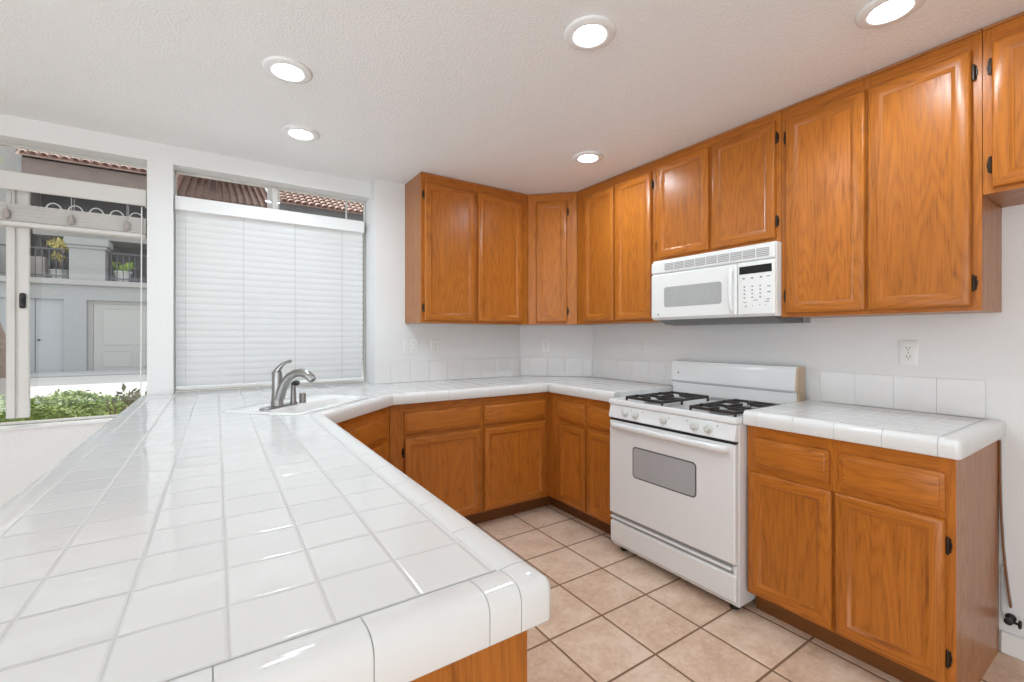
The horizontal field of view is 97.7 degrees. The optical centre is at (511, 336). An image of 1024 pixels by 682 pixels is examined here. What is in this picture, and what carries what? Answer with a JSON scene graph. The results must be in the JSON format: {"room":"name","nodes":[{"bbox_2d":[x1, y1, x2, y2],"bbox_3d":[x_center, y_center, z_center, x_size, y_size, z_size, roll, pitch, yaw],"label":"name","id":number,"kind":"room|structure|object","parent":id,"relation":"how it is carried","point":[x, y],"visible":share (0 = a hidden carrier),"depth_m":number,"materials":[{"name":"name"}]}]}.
{"room":"kitchen","nodes":[
{"label":"kitchen","id":0,"kind":"room"},
{"bbox_2d":[0,114,519,506],"bbox_3d":[-1.826,0.071,2.768,5.500,2.383,0.268,0,0,-33],"label":"wall","id":1,"kind":"structure","parent":0,"point":[25,454],"depth_m":2.70,"materials":[{"name":"white paint"}]},
{"bbox_2d":[0,418,112,430],"bbox_3d":[-2.590,0.469,2.297,1.124,0.008,0.128,0,0,-33],"label":"trim","id":2,"kind":"structure","parent":1,"relation":"attached to","point":[104,420],"depth_m":2.37,"materials":[{"name":"white paint"}]},
{"bbox_2d":[0,142,146,425],"bbox_3d":[-2.623,-0.274,2.348,1.126,1.476,0.092,0,0,-33],"label":"window","id":3,"kind":"structure","parent":1,"relation":"in","point":[17,239],"depth_m":2.35,"materials":[{"name":"plastic"}]},
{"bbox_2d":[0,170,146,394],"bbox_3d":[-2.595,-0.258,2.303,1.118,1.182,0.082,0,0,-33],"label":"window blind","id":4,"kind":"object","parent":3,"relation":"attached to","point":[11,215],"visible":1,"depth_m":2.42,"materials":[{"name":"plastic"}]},
{"bbox_2d":[175,171,365,391],"bbox_3d":[-1.585,-0.339,3.057,1.146,1.347,0.052,0,0,-33],"label":"window","id":5,"kind":"structure","parent":1,"relation":"in","point":[274,189],"depth_m":3.10,"materials":[{"name":"plastic"}]},
{"bbox_2d":[174,195,363,389],"bbox_3d":[-1.561,-0.263,2.994,1.111,1.160,0.066,0,0,-33],"label":"window blind","id":6,"kind":"object","parent":5,"relation":"attached to","point":[259,289],"visible":0.98,"depth_m":2.94,"materials":[{"name":"white paint"}]},
{"bbox_2d":[404,338,418,353],"bbox_3d":[-0.744,0.071,3.312,0.115,0.116,0.015,0,0,-33],"label":"outlet","id":7,"kind":"object","parent":1,"relation":"attached to","point":[411,345],"visible":1,"depth_m":3.31,"materials":[{"name":"white plastic"}]},
{"bbox_2d":[431,339,439,353],"bbox_3d":[-0.586,0.077,3.421,0.071,0.116,0.008,0,0,-33],"label":"outlet","id":8,"kind":"object","parent":1,"relation":"attached to","point":[435,343],"visible":1,"depth_m":3.42,"materials":[{"name":"white plastic"}]},
{"bbox_2d":[375,358,519,383],"bbox_3d":[-0.452,0.258,3.509,1.236,0.154,0.008,0,0,-33],"label":"backsplash","id":9,"kind":"structure","parent":1,"relation":"attached to","point":[402,371],"depth_m":3.45,"materials":[{"name":"tile"}]},
{"bbox_2d":[405,172,527,324],"bbox_3d":[-0.326,-0.607,3.399,0.888,1.022,0.328,0,0,-33],"label":"upper cabinet","id":10,"kind":"object","parent":1,"relation":"attached to","point":[466,243],"visible":1,"depth_m":3.22,"materials":[{"name":"brown wood"}]},
{"bbox_2d":[0,0,1023,193],"bbox_3d":[-0.083,-1.180,0.125,5.500,0.120,6.600,0,0,-33],"label":"ceiling","id":11,"kind":"structure","parent":0,"point":[493,93],"depth_m":1.90,"materials":[{"name":"white paint"}]},
{"bbox_2d":[262,56,312,83],"bbox_3d":[-0.941,-1.113,1.880,0.190,0.012,0.190,0,0,-33],"label":"recessed light","id":12,"kind":"object","parent":11,"relation":"in","point":[285,69],"visible":1,"depth_m":1.87,"materials":[{"name":"white paint"}]},
{"bbox_2d":[282,125,319,141],"bbox_3d":[-1.159,-1.113,2.458,0.190,0.012,0.190,0,0,-33],"label":"recessed light","id":13,"kind":"object","parent":11,"relation":"in","point":[297,132],"visible":1,"depth_m":2.45,"materials":[{"name":"white paint"}]},
{"bbox_2d":[573,151,603,163],"bbox_3d":[0.473,-1.113,2.790,0.190,0.012,0.190,0,0,-33],"label":"recessed light","id":14,"kind":"object","parent":11,"relation":"in","point":[585,157],"visible":1,"depth_m":2.77,"materials":[{"name":"white paint"}]},
{"bbox_2d":[564,15,615,50],"bbox_3d":[0.287,-1.113,1.651,0.190,0.012,0.190,0,0,-33],"label":"recessed light","id":15,"kind":"object","parent":11,"relation":"in","point":[589,32],"visible":1,"depth_m":1.64,"materials":[{"name":"white paint"}]},
{"bbox_2d":[855,0,925,28],"bbox_3d":[1.288,-1.113,1.526,0.190,0.012,0.190,0,0,-33],"label":"recessed light","id":16,"kind":"object","parent":11,"relation":"in","point":[877,13],"visible":1,"depth_m":1.54,"materials":[{"name":"white paint"}]},
{"bbox_2d":[520,325,592,376],"bbox_3d":[0.372,0.072,3.802,0.450,2.382,0.426,0,0,-33],"label":"wall","id":17,"kind":"structure","parent":0,"point":[566,341],"depth_m":3.80,"materials":[{"name":"white paint"}]},
{"bbox_2d":[542,339,549,352],"bbox_3d":[0.288,0.077,3.813,0.071,0.116,0.008,0,0,10],"label":"outlet","id":18,"kind":"object","parent":17,"relation":"attached to","point":[545,342],"visible":1,"depth_m":3.81,"materials":[{"name":"white plastic"}]},
{"bbox_2d":[521,358,591,376],"bbox_3d":[0.371,0.258,3.798,0.604,0.153,0.008,0,0,10],"label":"backsplash","id":19,"kind":"structure","parent":17,"relation":"attached to","point":[578,367],"depth_m":3.79,"materials":[{"name":"tile"}]},
{"bbox_2d":[528,192,599,324],"bbox_3d":[0.344,-0.607,3.632,0.796,1.022,0.335,0,0,10],"label":"upper cabinet","id":20,"kind":"object","parent":17,"relation":"attached to","point":[552,217],"visible":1,"depth_m":3.48,"materials":[{"name":"brown wood"}]},
{"bbox_2d":[475,497,1023,681],"bbox_3d":[-0.083,1.323,0.125,5.500,0.120,6.600,0,0,-33],"label":"floor","id":21,"kind":"structure","parent":0,"point":[617,615],"depth_m":1.93,"materials":[{"name":"beige tile"}]},
{"bbox_2d":[337,407,388,461],"bbox_3d":[-1.163,0.831,2.400,0.980,0.862,1.065,0,0,-33],"label":"base cabinet","id":22,"kind":"object","parent":21,"relation":"on","point":[372,428],"visible":0.17,"depth_m":2.41,"materials":[{"name":"brown wood"}]},
{"bbox_2d":[411,630,526,681],"bbox_3d":[-0.617,0.831,1.166,0.530,0.862,1.582,0,0,-33],"label":"base cabinet","id":23,"kind":"object","parent":21,"relation":"on","point":[506,660],"visible":0.03,"depth_m":0.61,"materials":[{"name":"brown wood"}]},
{"bbox_2d":[389,392,549,523],"bbox_3d":[-0.366,0.831,3.192,1.285,0.862,0.610,0,0,-33],"label":"base cabinet","id":24,"kind":"object","parent":21,"relation":"on","point":[485,458],"visible":0.7,"depth_m":2.93,"materials":[{"name":"brown wood"}]},
{"bbox_2d":[0,358,672,681],"bbox_3d":[-0.129,0.289,2.251,2.994,0.216,2.916,0,0,-33],"label":"countertop","id":25,"kind":"structure","parent":24,"relation":"on","point":[186,539],"depth_m":0.70,"materials":[{"name":"white tile"}]},
{"bbox_2d":[259,360,315,409],"bbox_3d":[-1.055,0.217,2.091,0.225,0.221,0.237,0,0,-33],"label":"faucet","id":26,"kind":"object","parent":25,"relation":"on","point":[279,385],"visible":0.97,"depth_m":2.07,"materials":[{"name":"silver metal"}]},
{"bbox_2d":[289,380,299,403],"bbox_3d":[-1.049,0.265,2.159,0.046,0.112,0.034,0,0,12],"label":"sprayer","id":27,"kind":"object","parent":26,"relation":"on","point":[295,383],"visible":1,"depth_m":2.15,"materials":[{"name":"silver metal"}]},
{"bbox_2d":[223,393,368,415],"bbox_3d":[-1.039,0.334,2.238,0.403,0.108,0.615,0,0,12],"label":"sink","id":28,"kind":"object","parent":25,"relation":"in","point":[314,402],"depth_m":2.20,"materials":[{"name":"ceramic"}]},
{"bbox_2d":[549,392,611,534],"bbox_3d":[0.676,0.831,3.177,0.618,0.862,0.743,0,0,-33],"label":"base cabinet","id":29,"kind":"object","parent":21,"relation":"on","point":[579,427],"visible":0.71,"depth_m":2.97,"materials":[{"name":"brown wood"}]},
{"bbox_2d":[609,360,804,609],"bbox_3d":[1.045,0.710,2.499,0.702,1.106,0.780,0,0,-33],"label":"gas stove","id":30,"kind":"object","parent":21,"relation":"on","point":[679,456],"visible":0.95,"depth_m":2.30,"materials":[{"name":"white metal"}]},
{"bbox_2d":[610,419,736,564],"bbox_3d":[0.782,0.760,2.326,0.072,0.542,0.769,0,0,-33],"label":"oven","id":31,"kind":"object","parent":30,"relation":"in","point":[679,486],"depth_m":2.26,"materials":[{"name":"white metal"}]},
{"bbox_2d":[609,394,758,424],"bbox_3d":[1.035,0.380,2.493,0.587,0.030,0.780,0,0,-33],"label":"cooktop","id":32,"kind":"object","parent":30,"relation":"in","point":[679,409],"depth_m":2.39,"materials":[{"name":"white metal"}]},
{"bbox_2d":[709,397,729,400],"bbox_3d":[1.241,0.368,2.628,0.042,0.007,0.180,0,0,-33],"label":"burner","id":33,"kind":"object","parent":30,"relation":"in","point":[710,398],"depth_m":2.65,"materials":[{"name":"white metal"}]},
{"bbox_2d":[748,425,1011,681],"bbox_3d":[1.519,0.831,1.902,0.622,0.862,0.726,0,0,-33],"label":"base cabinet","id":34,"kind":"object","parent":21,"relation":"on","point":[887,558],"visible":0.93,"depth_m":1.67,"materials":[{"name":"brown wood"}]},
{"bbox_2d":[743,372,1005,459],"bbox_3d":[1.509,0.289,1.907,0.639,0.216,0.712,0,0,-33],"label":"countertop","id":35,"kind":"structure","parent":34,"relation":"on","point":[950,436],"depth_m":1.89,"materials":[{"name":"white tile"}]},
{"bbox_2d":[593,204,1023,650],"bbox_3d":[2.236,0.071,1.495,0.120,2.383,6.332,0,0,-33],"label":"wall","id":36,"kind":"structure","parent":0,"point":[988,347],"depth_m":2.00,"materials":[{"name":"white paint"}]},
{"bbox_2d":[577,160,661,324],"bbox_3d":[0.825,-0.607,3.224,0.328,1.022,0.735,0,0,-33],"label":"upper cabinet","id":37,"kind":"object","parent":36,"relation":"attached to","point":[616,214],"visible":0.77,"depth_m":3.08,"materials":[{"name":"brown wood"}]},
{"bbox_2d":[593,358,672,384],"bbox_3d":[0.903,0.258,3.399,0.008,0.154,0.818,0,0,-33],"label":"backsplash","id":38,"kind":"structure","parent":36,"relation":"attached to","point":[639,371],"depth_m":3.36,"materials":[{"name":"tile"}]},
{"bbox_2d":[639,339,646,354],"bbox_3d":[0.965,0.076,3.304,0.008,0.116,0.071,0,0,-33],"label":"outlet","id":39,"kind":"object","parent":36,"relation":"attached to","point":[642,342],"visible":1,"depth_m":3.30,"materials":[{"name":"white plastic"}]},
{"bbox_2d":[655,110,781,261],"bbox_3d":[1.237,-0.794,2.599,0.328,0.648,0.757,0,0,-33],"label":"upper cabinet","id":40,"kind":"object","parent":36,"relation":"attached to","point":[723,191],"visible":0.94,"depth_m":2.44,"materials":[{"name":"brown wood"}]},
{"bbox_2d":[652,241,809,325],"bbox_3d":[1.209,-0.269,2.569,0.404,0.398,0.740,0,0,-33],"label":"microwave","id":41,"kind":"object","parent":40,"relation":"attached to","point":[739,285],"visible":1,"depth_m":2.40,"materials":[{"name":"white plastic"}]},
{"bbox_2d":[781,29,1001,317],"bbox_3d":[1.637,-0.607,1.994,0.328,1.022,0.691,0,0,-33],"label":"upper cabinet","id":42,"kind":"object","parent":36,"relation":"attached to","point":[886,211],"visible":0.99,"depth_m":1.83,"materials":[{"name":"brown wood"}]},
{"bbox_2d":[820,372,985,417],"bbox_3d":[1.772,0.258,2.081,0.008,0.154,0.599,0,0,-33],"label":"backsplash","id":43,"kind":"structure","parent":36,"relation":"attached to","point":[958,397],"depth_m":2.04,"materials":[{"name":"tile"}]},
{"bbox_2d":[899,340,918,365],"bbox_3d":[1.802,0.073,2.035,0.008,0.116,0.071,0,0,-33],"label":"outlet","id":44,"kind":"object","parent":36,"relation":"attached to","point":[908,349],"visible":1,"depth_m":2.03,"materials":[{"name":"white plastic"}]},
{"bbox_2d":[904,354,912,359],"bbox_3d":[1.800,0.092,2.034,0.002,0.028,0.033,0,0,-33],"label":"receptacle","id":45,"kind":"object","parent":44,"relation":"attached to","point":[906,356],"depth_m":2.03,"materials":[{"name":"white plastic"}]},
{"bbox_2d":[904,345,912,351],"bbox_3d":[1.800,0.053,2.034,0.002,0.028,0.033,0,0,-33],"label":"receptacle","id":46,"kind":"object","parent":44,"relation":"attached to","point":[907,348],"depth_m":2.03,"materials":[{"name":"white plastic"}]},
{"bbox_2d":[982,11,1023,207],"bbox_3d":[2.069,-0.817,1.338,0.328,0.603,0.875,0,0,-33],"label":"upper cabinet","id":47,"kind":"object","parent":36,"relation":"attached to","point":[1003,40],"visible":1,"depth_m":1.57,"materials":[{"name":"brown wood"}]},
{"bbox_2d":[1000,566,1021,629],"bbox_3d":[1.957,1.021,1.756,0.056,0.217,0.060,0,0,-33],"label":"shutoff valve","id":48,"kind":"object","parent":36,"relation":"attached to","point":[1010,619],"visible":1,"depth_m":1.77,"materials":[{"name":"black metal"}]},
{"bbox_2d":[1000,630,1023,660],"bbox_3d":[2.900,1.219,0.368,0.012,0.088,3.420,0,0,-33],"label":"baseboard","id":49,"kind":"structure","parent":36,"relation":"attached to","point":[1012,645],"depth_m":1.76,"materials":[{"name":"white paint"}]},
{"label":"outside","id":50,"kind":"structure","parent":0,"visible":0},
{"bbox_3d":[-2.932,1.293,4.442,24.000,0.140,3.735,0,0,-33],"label":"bed","id":51,"kind":"object","parent":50,"visible":0},
{"bbox_2d":[0,159,30,401],"bbox_3d":[-5.879,-1.749,4.968,2.854,5.980,2.064,0,0,-33],"label":"tree","id":52,"kind":"object","parent":51,"relation":"on","point":[2,333],"visible":0.02,"depth_m":4.98,"materials":[{"name":"green plant"}]},
{"bbox_2d":[0,388,131,425],"bbox_3d":[-4.493,0.888,3.979,1.734,0.729,1.623,0,0,-33],"label":"hedge","id":53,"kind":"object","parent":51,"relation":"on","point":[63,405],"visible":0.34,"depth_m":4.05,"materials":[{"name":"green plant"}]},
{"bbox_2d":[106,383,146,414],"bbox_3d":[-2.838,0.781,3.339,0.290,0.885,0.262,0,0,-7],"label":"shrub","id":54,"kind":"object","parent":51,"relation":"on","point":[127,399],"visible":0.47,"depth_m":3.30,"materials":[{"name":"green plant"}]},
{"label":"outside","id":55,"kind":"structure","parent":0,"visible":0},
{"bbox_2d":[30,370,363,400],"bbox_3d":[-12.999,1.293,19.698,80.000,0.140,32.800,0,0,-33],"label":"street","id":56,"kind":"structure","parent":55,"point":[106,384],"depth_m":11.46,"materials":[{"name":"concrete"}]},
{"bbox_2d":[0,146,266,372],"bbox_3d":[-16.174,-3.298,17.274,12.030,9.042,6.017,0,0,-33],"label":"townhouse","id":57,"kind":"structure","parent":56,"relation":"on","point":[87,320],"depth_m":15.24,"materials":[{"name":"grey paint"}]},
{"bbox_2d":[0,244,64,278],"bbox_3d":[-15.494,-2.413,14.481,1.512,1.009,0.050,0,0,-33],"label":"balcony railing","id":58,"kind":"object","parent":57,"relation":"on","point":[42,248],"visible":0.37,"depth_m":14.68,"materials":[{"name":"grey metal"}]},
{"bbox_2d":[30,256,48,277],"bbox_3d":[-15.910,-2.283,14.931,0.590,0.749,0.550,0,0,-33],"label":"planter box","id":59,"kind":"object","parent":57,"relation":"on","point":[32,258],"visible":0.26,"depth_m":14.79,"materials":[{"name":"white"}]},
{"bbox_2d":[46,237,68,278],"bbox_3d":[-15.355,-2.678,15.312,0.851,1.539,0.600,0,0,-33],"label":"potted plant","id":60,"kind":"object","parent":57,"relation":"on","point":[55,244],"visible":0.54,"depth_m":15.18,"materials":[{"name":"green plant"}]},
{"bbox_2d":[33,229,146,249],"bbox_3d":[-14.993,-3.547,16.638,3.600,0.180,1.490,0,0,-33],"label":"deck","id":61,"kind":"object","parent":57,"relation":"on","point":[120,242],"visible":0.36,"depth_m":16.01,"materials":[{"name":"paint"}]},
{"bbox_2d":[46,203,142,217],"bbox_3d":[-14.746,-4.136,16.252,3.512,0.999,0.077,0,0,-33],"label":"balcony railing","id":62,"kind":"object","parent":61,"relation":"on","point":[47,205],"visible":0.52,"depth_m":16.04,"materials":[{"name":"white metal"}]},
{"bbox_2d":[112,262,134,281],"bbox_3d":[-13.910,-2.306,15.986,0.568,0.796,0.538,0,0,2],"label":"potted plant","id":63,"kind":"object","parent":57,"relation":"on","point":[126,266],"visible":0.8,"depth_m":15.88,"materials":[{"name":"green plant"}]},
{"bbox_2d":[111,253,146,282],"bbox_3d":[-11.842,-2.413,16.890,4.962,1.009,0.050,0,0,-33],"label":"balcony railing","id":64,"kind":"object","parent":57,"relation":"on","point":[117,254],"visible":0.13,"depth_m":15.79,"materials":[{"name":"grey metal"}]},
{"bbox_2d":[30,364,362,377],"bbox_3d":[-10.850,1.188,16.442,24.000,0.070,1.598,0,0,-33],"label":"curb","id":65,"kind":"object","parent":56,"relation":"on","point":[135,371],"depth_m":14.23,"materials":[{"name":"concrete"}]},
{"bbox_2d":[267,188,362,359],"bbox_3d":[-8.073,-3.514,21.438,6.860,9.474,6.320,0,0,-33],"label":"townhouse","id":66,"kind":"structure","parent":56,"relation":"on","point":[289,201],"depth_m":18.35,"materials":[{"name":"brown tile"}]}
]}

